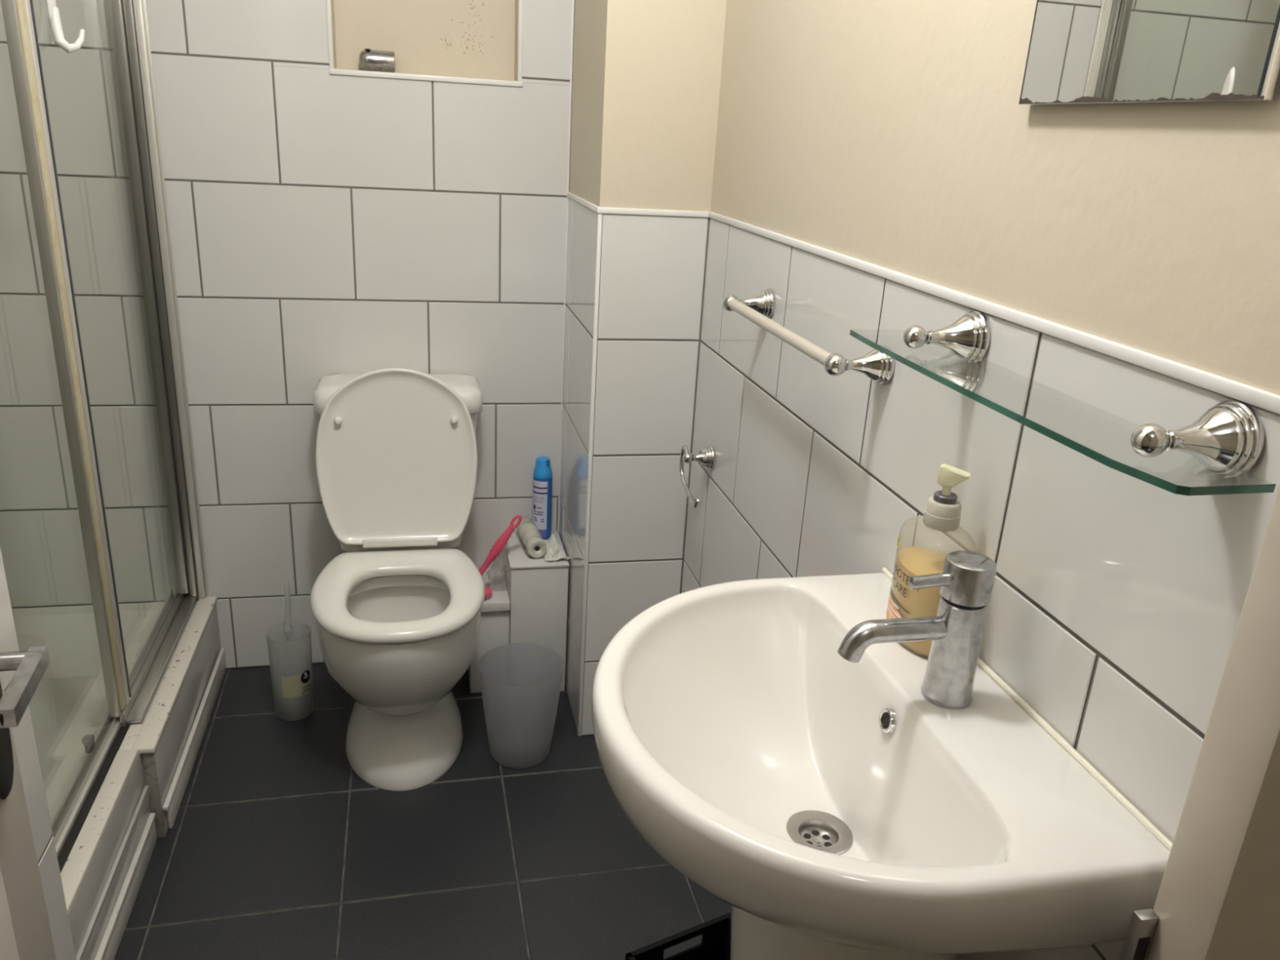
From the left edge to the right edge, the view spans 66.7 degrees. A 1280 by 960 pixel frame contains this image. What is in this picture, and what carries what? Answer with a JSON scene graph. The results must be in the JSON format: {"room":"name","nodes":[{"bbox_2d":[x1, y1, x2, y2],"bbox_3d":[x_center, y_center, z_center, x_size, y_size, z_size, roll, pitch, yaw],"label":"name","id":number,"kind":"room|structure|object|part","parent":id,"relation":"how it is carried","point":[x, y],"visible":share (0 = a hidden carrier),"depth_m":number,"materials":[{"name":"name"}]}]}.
{"room":"bathroom","nodes":[
{"label":"bathroom","id":0,"kind":"room"},
{"bbox_2d":[0,547,75,959],"bbox_3d":[-1.117,-0.104,0.569,0.965,2.400,0.756,-1,20,-13],"label":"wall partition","id":1,"kind":"structure","parent":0,"point":[24,735],"depth_m":1.22,"materials":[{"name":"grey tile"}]},
{"bbox_2d":[0,645,56,959],"bbox_3d":[-0.593,0.095,0.711,0.102,1.972,0.550,-1,20,-13],"label":"door","id":2,"kind":"structure","parent":1,"relation":"in","point":[25,933],"depth_m":1.04,"materials":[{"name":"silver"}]},
{"bbox_3d":[-0.666,0.236,0.997,0.006,0.210,0.054,-1,20,-13],"label":"handle","id":3,"kind":"part","parent":2,"relation":"part of","materials":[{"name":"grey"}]},
{"bbox_3d":[-0.620,0.201,0.938,0.060,0.032,0.100,-1,20,-13],"label":"lever","id":4,"kind":"part","parent":2,"relation":"part of","materials":[{"name":"silver metal"}]},
{"bbox_2d":[0,0,574,668],"bbox_3d":[-0.887,-0.680,2.203,2.150,2.400,0.200,-1,20,-13],"label":"wall","id":5,"kind":"structure","parent":0,"point":[322,223],"depth_m":2.20,"materials":[{"name":"white tile"}]},
{"bbox_2d":[359,48,395,72],"bbox_3d":[-0.576,-0.918,2.128,0.076,0.046,0.044,-3,21,-16],"label":"pipe fitting","id":6,"kind":"object","parent":5,"relation":"in","point":[370,60],"visible":0.98,"depth_m":2.11,"materials":[{"name":"silver metal"}]},
{"bbox_2d":[325,0,523,87],"bbox_3d":[-0.448,-1.116,2.035,0.412,0.520,0.014,-1,20,-13],"label":"trim","id":7,"kind":"structure","parent":5,"relation":"attached to","point":[337,72],"depth_m":2.11,"materials":[{"name":"white plastic"}]},
{"bbox_2d":[114,662,731,959],"bbox_3d":[-0.489,1.145,0.868,2.947,0.080,4.539,-1,20,-13],"label":"floor","id":8,"kind":"structure","parent":0,"point":[275,847],"depth_m":1.91,"materials":[{"name":"tile"}]},
{"bbox_2d":[11,600,197,823],"bbox_3d":[-1.364,0.597,1.825,0.798,0.204,1.163,-1,20,-13],"label":"shower tray","id":9,"kind":"object","parent":8,"relation":"on","point":[68,704],"visible":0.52,"depth_m":2.17,"materials":[{"name":"white"}]},
{"bbox_2d":[0,0,208,872],"bbox_3d":[-0.944,-0.334,1.573,0.092,1.760,1.161,-1,20,-13],"label":"shower door frame","id":10,"kind":"structure","parent":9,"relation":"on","point":[129,695],"depth_m":1.90,"materials":[{"name":"silver metal"}]},
{"bbox_2d":[47,0,84,53],"bbox_3d":[-0.941,-0.768,1.592,0.049,0.127,0.029,-8,23,-28],"label":"hook","id":11,"kind":"object","parent":10,"relation":"attached to","point":[55,25],"visible":1,"depth_m":1.59,"materials":[{"name":"white plastic"}]},
{"bbox_3d":[-0.957,-0.779,1.581,0.007,0.100,0.022,-1,20,-13],"label":"plate","id":12,"kind":"part","parent":11,"relation":"part of","materials":[{"name":"white plastic"}]},
{"bbox_3d":[-1.017,0.481,1.860,0.023,0.028,1.160,-1,20,-13],"label":"rail","id":13,"kind":"part","parent":10,"relation":"part of","materials":[{"name":"silver metal"}]},
{"bbox_3d":[-1.052,0.374,2.145,0.036,0.032,0.551,-1,20,-13],"label":"fixed rail","id":14,"kind":"part","parent":10,"relation":"part of","materials":[{"name":"silver metal"}]},
{"bbox_2d":[60,748,157,959],"bbox_3d":[-0.903,0.692,1.621,0.049,0.216,0.526,-1,20,-13],"label":"plinth","id":15,"kind":"object","parent":8,"relation":"on","point":[102,875],"visible":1,"depth_m":1.65,"materials":[{"name":"white paint"}]},
{"bbox_3d":[-0.889,0.762,1.650,0.013,0.066,0.524,-1,20,-13],"label":"skirting","id":16,"kind":"part","parent":15,"relation":"part of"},
{"bbox_2d":[119,595,226,837],"bbox_3d":[-1.015,0.495,2.152,0.070,0.212,0.638,-1,20,-13],"label":"plinth","id":17,"kind":"object","parent":8,"relation":"on","point":[168,742],"visible":0.94,"depth_m":2.05,"materials":[{"name":"white paint"}]},
{"bbox_3d":[-0.991,0.561,2.186,0.010,0.069,0.627,-1,20,-13],"label":"skirting","id":18,"kind":"part","parent":17,"relation":"part of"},
{"bbox_2d":[266,628,313,719],"bbox_3d":[-0.822,0.453,2.294,0.098,0.216,0.098,-1,20,-13],"label":"toilet brush holder","id":19,"kind":"object","parent":8,"relation":"on","point":[296,686],"visible":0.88,"depth_m":2.26,"materials":[{"name":"beige"}]},
{"bbox_2d":[280,593,306,711],"bbox_3d":[-0.818,0.388,2.270,0.058,0.332,0.058,-1,20,-13],"label":"toilet brush","id":20,"kind":"object","parent":19,"relation":"in","point":[295,703],"visible":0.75,"depth_m":2.30,"materials":[{"name":"grey plastic"}]},
{"bbox_2d":[301,684,311,693],"bbox_3d":[-0.784,0.490,2.283,0.002,0.014,0.028,14,22,27],"label":"print","id":21,"kind":"object","parent":19,"relation":"attached to","point":[304,687],"depth_m":2.28,"materials":[{"name":"grey paper"}]},
{"bbox_2d":[310,368,484,791],"bbox_3d":[-0.525,0.194,2.148,0.373,0.835,0.642,-1,20,-13],"label":"toilet","id":22,"kind":"object","parent":8,"relation":"on","point":[397,615],"visible":1,"depth_m":2.15,"materials":[{"name":"white ceramic"}]},
{"bbox_3d":[-0.542,-0.052,2.177,0.352,0.394,0.078,-1,20,-13],"label":"lid","id":23,"kind":"part","parent":22,"relation":"part of","materials":[{"name":"white plastic"}]},
{"bbox_3d":[-0.504,0.234,2.034,0.356,0.026,0.397,-1,20,-13],"label":"seat","id":24,"kind":"part","parent":22,"relation":"part of","materials":[{"name":"white plastic"}]},
{"bbox_3d":[-0.556,-0.202,2.248,0.373,0.059,0.176,-1,20,-13],"label":"cistern lid","id":25,"kind":"part","parent":22,"relation":"part of","materials":[{"name":"white ceramic"}]},
{"bbox_3d":[-0.527,0.421,2.158,0.344,0.401,0.489,-1,20,-13],"label":"bowl","id":26,"kind":"part","parent":22,"relation":"part of","materials":[{"name":"white ceramic"}]},
{"bbox_2d":[467,567,510,693],"bbox_3d":[-0.398,0.385,2.492,0.110,0.256,0.203,-1,20,-13],"label":"pipe boxing","id":27,"kind":"object","parent":8,"relation":"on","point":[492,652],"visible":0.61,"depth_m":2.42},
{"bbox_2d":[478,514,522,601],"bbox_3d":[-0.371,0.189,2.348,0.172,0.211,0.060,-1,20,-13],"label":"brush","id":28,"kind":"object","parent":27,"relation":"on","point":[502,540],"visible":0.53,"depth_m":2.35,"materials":[{"name":"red plastic"}]},
{"bbox_2d":[478,661,564,760],"bbox_3d":[-0.269,0.515,2.194,0.189,0.228,0.189,-1,20,-13],"label":"waste bin","id":29,"kind":"object","parent":8,"relation":"on","point":[562,672],"visible":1,"depth_m":2.18,"materials":[{"name":"plastic"}]},
{"bbox_2d":[503,530,568,694],"bbox_3d":[-0.273,0.337,2.497,0.143,0.356,0.214,-1,20,-13],"label":"pipe boxing","id":30,"kind":"object","parent":8,"relation":"on","point":[537,588],"visible":0.76,"depth_m":2.40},
{"bbox_2d":[515,516,546,558],"bbox_3d":[-0.272,0.143,2.430,0.051,0.051,0.153,-3,21,-18],"label":"roll","id":31,"kind":"object","parent":30,"relation":"on","point":[532,540],"visible":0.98,"depth_m":2.38,"materials":[{"name":"white"}]},
{"bbox_2d":[532,456,552,539],"bbox_3d":[-0.248,0.045,2.467,0.049,0.216,0.049,-1,20,-13],"label":"spray can","id":32,"kind":"object","parent":30,"relation":"on","point":[542,473],"visible":0.92,"depth_m":2.44,"materials":[{"name":"blue metal"}]},
{"bbox_2d":[533,495,544,522],"bbox_3d":[-0.256,0.074,2.454,0.029,0.068,0.004,9,21,16],"label":"print","id":33,"kind":"object","parent":32,"relation":"on","point":[539,500],"depth_m":2.45,"materials":[{"name":"white paper"}]},
{"bbox_2d":[542,533,569,560],"bbox_3d":[-0.223,0.164,2.417,0.067,0.027,0.153,-6,22,-24],"label":"wrapper","id":34,"kind":"object","parent":30,"relation":"on","point":[553,552],"visible":0.72,"depth_m":2.39,"materials":[{"name":"white"}]},
{"bbox_2d":[625,912,731,959],"bbox_3d":[0.087,0.806,1.410,0.180,0.250,0.149,-8,23,-28],"label":"crate","id":35,"kind":"object","parent":8,"relation":"on","point":[715,944],"visible":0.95,"depth_m":1.45,"materials":[{"name":"black plastic"}]},
{"bbox_2d":[729,905,957,959],"bbox_3d":[0.205,0.705,1.137,0.243,0.640,0.236,-1,20,-13],"label":"pedestal","id":36,"kind":"object","parent":8,"relation":"on","point":[752,937],"visible":0.18,"depth_m":0.95,"materials":[{"name":"white ceramic"}]},
{"bbox_2d":[559,0,726,735],"bbox_3d":[-0.010,-0.595,2.109,0.235,2.400,0.421,-1,20,-13],"label":"wall","id":37,"kind":"structure","parent":0,"point":[646,73],"depth_m":2.00,"materials":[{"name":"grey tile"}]},
{"bbox_2d":[557,0,573,533],"bbox_3d":[-0.169,-0.661,2.266,0.004,2.400,0.006,-1,20,-13],"label":"trim","id":38,"kind":"structure","parent":37,"relation":"attached to","point":[572,16],"depth_m":2.31,"materials":[{"name":"white plastic"}]},
{"bbox_2d":[577,213,602,736],"bbox_3d":[-0.111,0.042,2.098,0.008,1.199,0.008,-1,20,-13],"label":"trim","id":39,"kind":"structure","parent":37,"relation":"attached to","point":[599,215],"depth_m":2.06,"materials":[{"name":"white plastic"}]},
{"bbox_2d":[681,0,1279,959],"bbox_3d":[0.312,-0.342,1.459,0.120,2.400,1.900,-1,20,-13],"label":"wall","id":40,"kind":"structure","parent":0,"point":[896,135],"depth_m":0.97,"materials":[{"name":"white tile"}]},
{"bbox_2d":[679,444,715,508],"bbox_3d":[0.117,-0.013,1.944,0.061,0.104,0.137,-1,20,-13],"label":"toilet roll holder","id":41,"kind":"object","parent":40,"relation":"attached to","point":[706,456],"visible":1,"depth_m":1.94,"materials":[{"name":"silver metal"}]},
{"bbox_3d":[0.099,-0.009,1.941,0.009,0.097,0.137,-1,20,-13],"label":"roll arm","id":42,"kind":"part","parent":41,"relation":"part of","materials":[{"name":"silver metal"}]},
{"bbox_3d":[0.115,-0.044,1.951,0.061,0.049,0.049,-1,20,-13],"label":"post","id":43,"kind":"part","parent":41,"relation":"part of","materials":[{"name":"silver metal"}]},
{"bbox_2d":[722,288,894,384],"bbox_3d":[0.222,-0.218,1.408,0.081,0.049,0.484,-1,20,-13],"label":"towel rail","id":44,"kind":"object","parent":40,"relation":"attached to","point":[877,366],"visible":0.98,"depth_m":1.27,"materials":[{"name":"silver metal"}]},
{"bbox_3d":[0.176,-0.292,1.607,0.081,0.049,0.049,-1,20,-13],"label":"post","id":45,"kind":"part","parent":44,"relation":"part of","materials":[{"name":"silver metal"}]},
{"bbox_3d":[0.268,-0.143,1.209,0.081,0.049,0.049,-1,20,-13],"label":"post","id":46,"kind":"part","parent":44,"relation":"part of","materials":[{"name":"silver metal"}]},
{"bbox_2d":[591,567,1173,955],"bbox_3d":[0.158,0.299,0.975,0.416,0.203,0.526,-1,20,-13],"label":"basin","id":47,"kind":"object","parent":40,"relation":"attached to","point":[809,789],"visible":0.97,"depth_m":0.90,"materials":[{"name":"ceramic"}]},
{"bbox_2d":[837,551,996,709],"bbox_3d":[0.257,0.144,0.918,0.146,0.147,0.049,-1,20,-13],"label":"tap","id":48,"kind":"object","parent":47,"relation":"on","point":[966,582],"visible":1,"depth_m":0.91,"materials":[{"name":"silver metal"}]},
{"bbox_3d":[0.239,0.149,0.916,0.109,0.040,0.022,-1,20,-13],"label":"spout","id":49,"kind":"part","parent":48,"relation":"part of","materials":[{"name":"silver metal"}]},
{"bbox_3d":[0.270,0.094,0.900,0.043,0.014,0.013,-1,20,-13],"label":"lever","id":50,"kind":"part","parent":48,"relation":"part of","materials":[{"name":"silver metal"}]},
{"bbox_2d":[885,463,977,657],"bbox_3d":[0.312,0.079,1.028,0.070,0.198,0.106,-1,20,-13],"label":"soap bottle","id":51,"kind":"object","parent":47,"relation":"on","point":[942,512],"visible":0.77,"depth_m":1.01,"materials":[{"name":"beige"}]},
{"bbox_3d":[0.317,0.008,1.003,0.009,0.018,0.010,13,22,25],"label":"pump stem","id":52,"kind":"part","parent":51,"relation":"part of","materials":[{"name":"beige plastic"}]},
{"bbox_2d":[567,191,1279,414],"bbox_3d":[0.141,-0.347,1.434,0.232,0.012,1.870,-1,20,-13],"label":"trim","id":53,"kind":"structure","parent":40,"relation":"attached to","point":[1258,397],"depth_m":0.93,"materials":[{"name":"white"}]},
{"bbox_2d":[849,311,1275,495],"bbox_3d":[0.336,-0.100,0.880,0.094,0.056,0.521,-1,20,-13],"label":"glass shelf","id":54,"kind":"object","parent":40,"relation":"attached to","point":[1227,439],"visible":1,"depth_m":0.68,"materials":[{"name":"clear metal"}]},
{"bbox_2d":[1018,0,1279,105],"bbox_3d":[0.409,-0.589,0.687,0.007,0.602,0.291,-1,20,-13],"label":"wall mirror","id":55,"kind":"object","parent":40,"relation":"attached to","point":[1080,51],"visible":1,"depth_m":0.75,"materials":[{"name":"silver mirror"}]},
{"bbox_2d":[1119,483,1279,959],"bbox_3d":[0.520,0.141,0.655,0.293,2.060,0.052,-1,20,-13],"label":"door frame","id":56,"kind":"structure","parent":40,"relation":"attached to","point":[1218,898],"depth_m":0.65,"materials":[{"name":"beige wood"}]},
{"bbox_3d":[0.368,0.356,0.724,0.016,0.084,0.010,-1,20,-13],"label":"strike plate","id":57,"kind":"part","parent":56,"relation":"part of","materials":[{"name":"silver metal"}]}
]}

